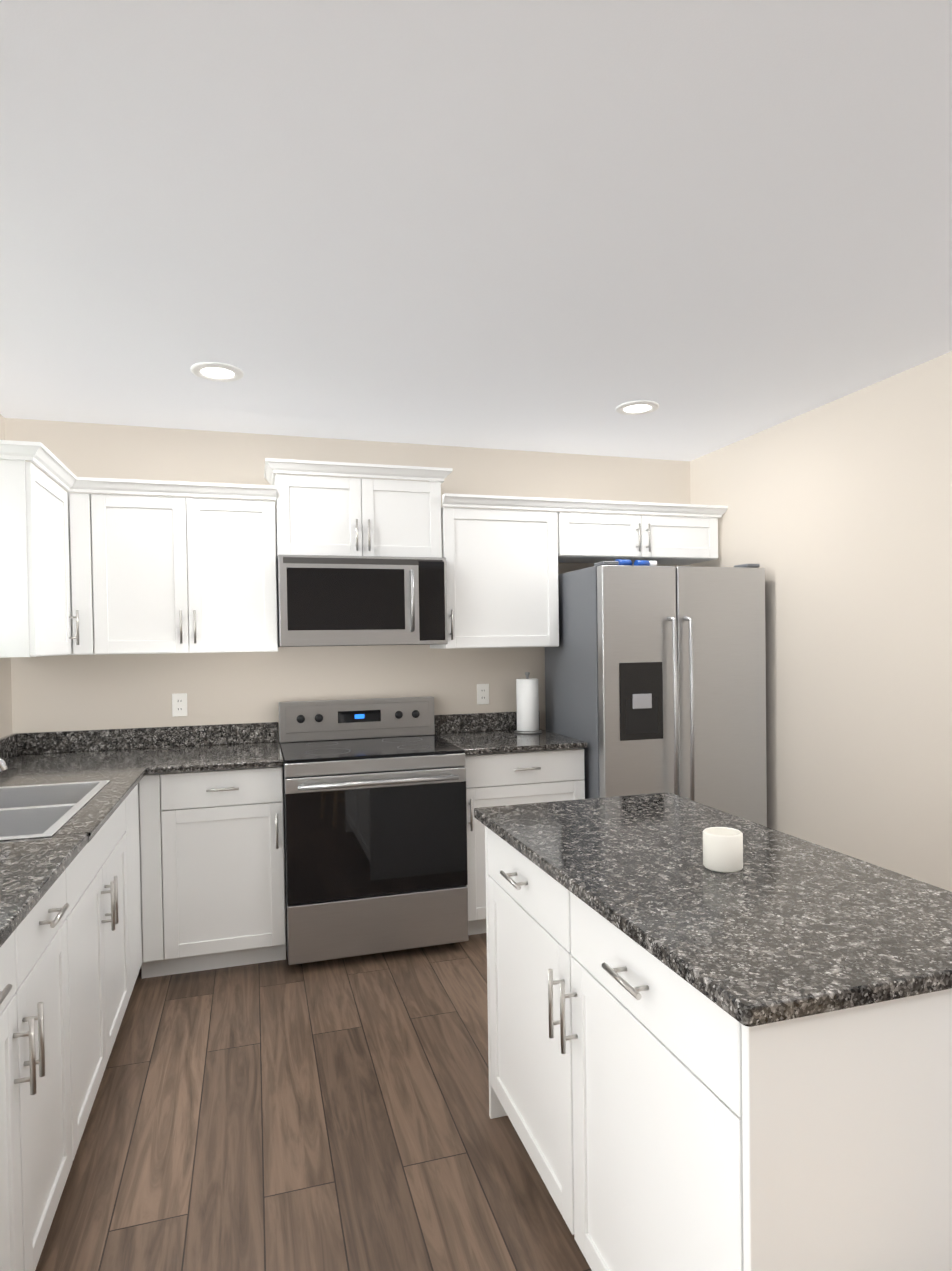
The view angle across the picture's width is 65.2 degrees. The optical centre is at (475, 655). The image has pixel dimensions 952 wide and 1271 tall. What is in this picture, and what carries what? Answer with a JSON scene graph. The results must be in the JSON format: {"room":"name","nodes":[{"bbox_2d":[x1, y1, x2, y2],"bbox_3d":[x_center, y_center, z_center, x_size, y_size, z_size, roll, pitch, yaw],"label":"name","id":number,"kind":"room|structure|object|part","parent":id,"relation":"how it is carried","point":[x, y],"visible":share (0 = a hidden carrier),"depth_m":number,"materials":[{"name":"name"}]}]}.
{"room":"kitchen","nodes":[
{"label":"kitchen","id":0,"kind":"room"},
{"bbox_2d":[0,414,12,737],"bbox_3d":[-1.188,0.185,0.006,0.120,2.480,7.200,-1,1,-17],"label":"wall","id":1,"kind":"structure","parent":0,"point":[6,729],"depth_m":3.39,"materials":[{"name":"beige paint"}]},
{"bbox_2d":[0,440,23,459],"bbox_3d":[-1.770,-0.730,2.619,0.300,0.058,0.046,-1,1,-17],"label":"upper cabinet","id":2,"kind":"object","parent":1,"relation":"attached to","point":[9,449],"depth_m":2.65,"materials":[{"name":"white wood"}]},
{"bbox_2d":[0,459,78,657],"bbox_3d":[-1.824,-0.351,2.929,0.360,0.712,0.568,-1,1,-17],"label":"upper cabinet","id":3,"kind":"object","parent":1,"relation":"attached to","point":[35,618],"visible":0.98,"depth_m":2.71,"materials":[{"name":"white wood"}]},
{"bbox_2d":[35,933,591,1270],"bbox_3d":[1.508,1.421,0.832,6.070,0.100,7.600,-1,1,-17],"label":"floor","id":4,"kind":"structure","parent":0,"point":[325,1115],"depth_m":2.13,"materials":[{"name":"brown wood"}]},
{"bbox_2d":[0,853,83,1270],"bbox_3d":[-1.205,0.958,1.405,0.617,0.886,0.929,-1,1,-17],"label":"base cabinet","id":5,"kind":"object","parent":4,"relation":"on","point":[70,956],"depth_m":1.62,"materials":[{"name":"white wood"}]},
{"bbox_2d":[0,727,163,946],"bbox_3d":[-1.382,0.441,2.031,0.660,0.128,3.214,-1,1,-17],"label":"countertop","id":6,"kind":"structure","parent":5,"relation":"on","point":[124,762],"depth_m":2.78,"materials":[{"name":"stone"}]},
{"bbox_2d":[0,758,7,771],"bbox_3d":[-1.592,0.356,2.243,0.316,0.239,0.074,-1,1,-17],"label":"faucet","id":7,"kind":"object","parent":6,"relation":"on","point":[3,765],"visible":1,"depth_m":2.28,"materials":[{"name":"silver metal"}]},
{"bbox_2d":[0,780,109,840],"bbox_3d":[-1.446,0.566,2.283,0.454,0.195,0.834,-1,1,-17],"label":"sink","id":8,"kind":"object","parent":6,"relation":"in","point":[37,811],"visible":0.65,"depth_m":2.32,"materials":[{"name":"silver metal"}]},
{"bbox_2d":[80,856,131,1128],"bbox_3d":[-1.452,1.070,2.236,0.617,0.640,0.921,-1,1,-17],"label":"base cabinet","id":9,"kind":"object","parent":4,"relation":"on","point":[105,950],"depth_m":2.29,"materials":[{"name":"white wood"}]},
{"bbox_2d":[80,784,141,990],"bbox_3d":[-1.623,0.939,2.797,0.617,0.886,0.378,-1,1,-17],"label":"base cabinet","id":10,"kind":"object","parent":4,"relation":"on","point":[119,835],"depth_m":2.82,"materials":[{"name":"white wood"}]},
{"bbox_2d":[138,766,285,978],"bbox_3d":[-1.198,0.922,3.428,0.595,0.886,0.654,-1,1,-17],"label":"base cabinet","id":11,"kind":"object","parent":4,"relation":"on","point":[212,867],"visible":1,"depth_m":3.16,"materials":[{"name":"white wood"}]},
{"bbox_2d":[152,722,282,773],"bbox_3d":[-1.176,0.413,3.424,0.536,0.128,0.664,-1,1,-17],"label":"countertop","id":12,"kind":"structure","parent":11,"relation":"on","point":[177,749],"depth_m":3.60,"materials":[{"name":"stone"}]},
{"bbox_2d":[278,696,468,964],"bbox_3d":[-0.510,0.792,3.564,0.799,1.120,0.731,-1,1,-17],"label":"range","id":13,"kind":"object","parent":4,"relation":"on","point":[328,737],"depth_m":3.29,"materials":[{"name":"silver metal"}]},
{"bbox_3d":[-0.597,0.314,3.823,0.632,0.060,0.023,-1,1,-17],"label":"range knob","id":14,"kind":"part","parent":13,"relation":"part of","materials":[{"name":"silver metal"}]},
{"bbox_2d":[464,748,584,934],"bbox_3d":[0.158,0.894,3.835,0.625,0.886,0.654,-1,1,-17],"label":"base cabinet","id":15,"kind":"object","parent":4,"relation":"on","point":[504,779],"visible":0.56,"depth_m":3.53,"materials":[{"name":"white wood"}]},
{"bbox_2d":[434,712,586,754],"bbox_3d":[0.149,0.387,3.829,0.625,0.128,0.648,-1,1,-17],"label":"countertop","id":16,"kind":"structure","parent":15,"relation":"on","point":[480,733],"depth_m":3.89,"materials":[{"name":"stone"}]},
{"bbox_2d":[514,672,541,733],"bbox_3d":[0.279,0.252,4.029,0.150,0.328,0.150,-1,1,-17],"label":"paper towel","id":17,"kind":"object","parent":16,"relation":"on","point":[527,698],"visible":1,"depth_m":3.98,"materials":[{"name":"white paper"}]},
{"bbox_2d":[545,559,766,826],"bbox_3d":[0.942,0.421,3.952,0.910,1.806,0.794,-1,1,-17],"label":"fridge","id":18,"kind":"object","parent":4,"relation":"on","point":[655,679],"depth_m":3.64,"materials":[{"name":"grey metal"}]},
{"bbox_3d":[0.797,-0.455,3.693,0.234,0.040,0.069,-1,1,-22],"label":"items on top of the fridge","id":19,"kind":"part","parent":18,"relation":"part of","materials":[{"name":"blue plastic"}]},
{"bbox_2d":[485,826,951,1270],"bbox_3d":[0.479,0.928,1.702,0.642,0.886,1.218,-1,1,-17],"label":"base cabinet","id":20,"kind":"object","parent":4,"relation":"on","point":[660,1114],"visible":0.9,"depth_m":1.16,"materials":[{"name":"white wood"}]},
{"bbox_2d":[474,792,951,1026],"bbox_3d":[0.492,0.469,1.700,0.660,0.028,1.280,-1,1,-17],"label":"countertop","id":21,"kind":"structure","parent":20,"relation":"on","point":[780,926],"depth_m":1.38,"materials":[{"name":"stone"}]},
{"bbox_2d":[703,827,742,872],"bbox_3d":[0.531,0.417,1.601,0.082,0.078,0.082,-1,1,-17],"label":"candle","id":22,"kind":"object","parent":21,"relation":"on","point":[723,849],"visible":1,"depth_m":1.57,"materials":[{"name":"white wax"}]},
{"bbox_2d":[4,418,690,741],"bbox_3d":[-0.446,0.102,4.050,3.870,2.480,0.120,-1,1,-17],"label":"wall","id":23,"kind":"structure","parent":0,"point":[81,692],"depth_m":3.80,"materials":[{"name":"beige paint"}]},
{"bbox_2d":[24,441,91,654],"bbox_3d":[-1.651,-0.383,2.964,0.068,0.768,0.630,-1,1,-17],"label":"upper cabinet","id":24,"kind":"object","parent":23,"relation":"attached to","point":[37,453],"depth_m":3.25,"materials":[{"name":"white wood"}]},
{"bbox_2d":[172,693,187,716],"bbox_3d":[-1.464,0.244,3.679,0.070,0.114,0.007,-1,1,-17],"label":"electrical outlet","id":25,"kind":"object","parent":23,"relation":"attached to","point":[179,704],"visible":1,"depth_m":3.68,"materials":[{"name":"white plastic"}]},
{"bbox_2d":[88,477,277,654],"bbox_3d":[-1.547,-0.393,3.455,1.195,0.768,0.368,-1,1,-17],"label":"upper cabinet","id":26,"kind":"object","parent":23,"relation":"attached to","point":[165,570],"depth_m":3.37,"materials":[{"name":"white wood"}]},
{"bbox_2d":[264,458,452,557],"bbox_3d":[-0.593,-0.699,3.738,0.892,0.444,0.368,-1,1,-17],"label":"upper cabinet","id":27,"kind":"object","parent":23,"relation":"attached to","point":[342,514],"visible":0.81,"depth_m":3.59,"materials":[{"name":"white wood"}]},
{"bbox_2d":[277,554,447,646],"bbox_3d":[-0.574,-0.262,3.706,0.796,0.425,0.449,-1,1,-17],"label":"microwave","id":28,"kind":"object","parent":27,"relation":"attached to","point":[329,600],"visible":0.98,"depth_m":3.53,"materials":[{"name":"grey metal"}]},
{"bbox_2d":[477,684,488,704],"bbox_3d":[0.039,0.214,4.130,0.070,0.114,0.007,-1,1,-17],"label":"electrical outlet","id":29,"kind":"object","parent":23,"relation":"attached to","point":[482,693],"visible":1,"depth_m":4.13,"materials":[{"name":"white plastic"}]},
{"bbox_2d":[430,507,558,648],"bbox_3d":[0.096,-0.398,3.953,0.625,0.712,0.360,-1,1,-17],"label":"upper cabinet","id":30,"kind":"object","parent":23,"relation":"attached to","point":[502,576],"visible":0.98,"depth_m":3.82,"materials":[{"name":"white wood"}]},
{"bbox_2d":[534,498,653,563],"bbox_3d":[0.649,-0.677,4.135,0.543,0.291,0.322,-1,1,-17],"label":"upper cabinet","id":31,"kind":"object","parent":23,"relation":"attached to","point":[596,536],"depth_m":3.98,"materials":[{"name":"white wood"}]},
{"bbox_2d":[654,503,721,564],"bbox_3d":[1.057,-0.685,4.258,0.543,0.291,0.322,-1,1,-17],"label":"upper cabinet","id":32,"kind":"object","parent":23,"relation":"attached to","point":[674,536],"depth_m":4.12,"materials":[{"name":"white wood"}]},
{"bbox_2d":[0,0,951,460],"bbox_3d":[1.469,-1.158,0.786,6.070,0.100,7.600,-1,1,-17],"label":"ceiling","id":33,"kind":"structure","parent":0,"point":[570,226],"depth_m":1.87,"materials":[{"name":"white paint"}]},
{"bbox_2d":[191,362,243,381],"bbox_3d":[-1.008,-1.104,2.904,0.196,0.010,0.196,-1,1,-17],"label":"recessed light","id":34,"kind":"object","parent":33,"relation":"in","point":[218,371],"visible":0.98,"depth_m":2.89,"materials":[{"name":"white plastic"}]},
{"bbox_2d":[616,400,658,414],"bbox_3d":[0.744,-1.139,3.430,0.196,0.010,0.196,-1,1,-17],"label":"recessed light","id":35,"kind":"object","parent":33,"relation":"in","point":[639,407],"visible":1,"depth_m":3.42,"materials":[{"name":"white plastic"}]},
{"bbox_2d":[690,351,951,891],"bbox_3d":[1.649,0.079,3.593,0.120,2.480,1.960,-1,1,-17],"label":"wall","id":36,"kind":"structure","parent":0,"point":[835,520],"depth_m":3.27,"materials":[{"name":"beige paint"}]}
]}

